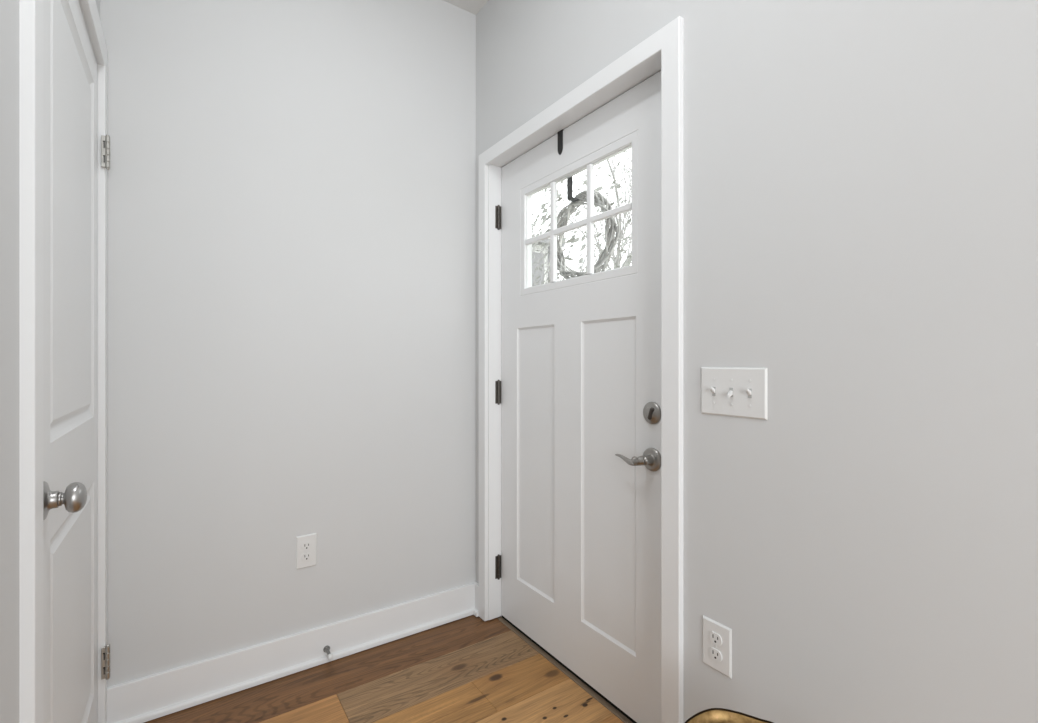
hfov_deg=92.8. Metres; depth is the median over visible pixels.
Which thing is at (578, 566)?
door
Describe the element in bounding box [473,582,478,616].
baseboard
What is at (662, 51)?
door frame
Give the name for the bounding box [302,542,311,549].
receptacle
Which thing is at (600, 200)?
wreath
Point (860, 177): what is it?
wall
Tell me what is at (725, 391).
light switch
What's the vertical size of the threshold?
0.004 m
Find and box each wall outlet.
[296,533,316,569]
[703,615,731,678]
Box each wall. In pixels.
[0,0,99,722]
[100,0,475,686]
[476,0,1037,722]
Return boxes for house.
[532,238,564,285]
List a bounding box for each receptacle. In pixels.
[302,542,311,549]
[302,552,310,560]
[709,631,721,645]
[709,647,721,661]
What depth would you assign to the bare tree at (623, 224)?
20.07 m
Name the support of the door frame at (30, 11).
attached to the wall at (9, 9)
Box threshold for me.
[498,617,632,722]
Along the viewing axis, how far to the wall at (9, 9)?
0.74 m
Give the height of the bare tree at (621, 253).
15.534 m
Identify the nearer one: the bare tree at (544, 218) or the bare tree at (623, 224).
the bare tree at (544, 218)
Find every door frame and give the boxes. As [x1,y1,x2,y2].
[19,0,106,722]
[479,16,682,722]
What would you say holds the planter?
on the floor
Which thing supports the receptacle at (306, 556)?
attached to the wall outlet at (306, 545)
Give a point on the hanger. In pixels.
(570, 197)
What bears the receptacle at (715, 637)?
attached to the wall outlet at (717, 638)
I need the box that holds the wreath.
[557,186,623,279]
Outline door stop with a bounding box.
[323,645,332,659]
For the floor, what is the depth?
1.75 m
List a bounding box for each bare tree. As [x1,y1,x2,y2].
[532,164,631,285]
[536,151,631,280]
[536,155,631,270]
[538,150,631,268]
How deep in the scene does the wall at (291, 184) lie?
1.83 m
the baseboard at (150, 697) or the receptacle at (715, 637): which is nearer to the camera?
the receptacle at (715, 637)
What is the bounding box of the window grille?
[525,164,631,281]
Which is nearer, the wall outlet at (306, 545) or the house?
the wall outlet at (306, 545)
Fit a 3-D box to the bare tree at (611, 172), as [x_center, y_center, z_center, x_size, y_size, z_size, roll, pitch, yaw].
[2.806,-2.636,10.879,5.794,8.841,6.663,0,0,21]
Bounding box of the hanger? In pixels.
[558,129,581,201]
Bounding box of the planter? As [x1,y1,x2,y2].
[684,708,773,722]
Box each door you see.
[43,0,109,722]
[495,71,660,722]
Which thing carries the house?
on the lawn
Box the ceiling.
[443,0,487,14]
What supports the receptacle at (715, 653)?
attached to the wall outlet at (717, 638)
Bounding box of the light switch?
[701,367,766,419]
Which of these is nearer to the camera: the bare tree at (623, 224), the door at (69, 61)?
the door at (69, 61)
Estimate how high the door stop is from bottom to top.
0.025 m
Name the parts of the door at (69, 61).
knob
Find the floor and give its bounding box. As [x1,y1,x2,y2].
[144,615,623,722]
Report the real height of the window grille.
0.390 m
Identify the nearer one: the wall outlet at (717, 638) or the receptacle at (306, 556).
the wall outlet at (717, 638)
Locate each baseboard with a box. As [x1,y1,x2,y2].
[107,582,474,722]
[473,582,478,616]
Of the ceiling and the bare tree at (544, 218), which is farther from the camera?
the bare tree at (544, 218)

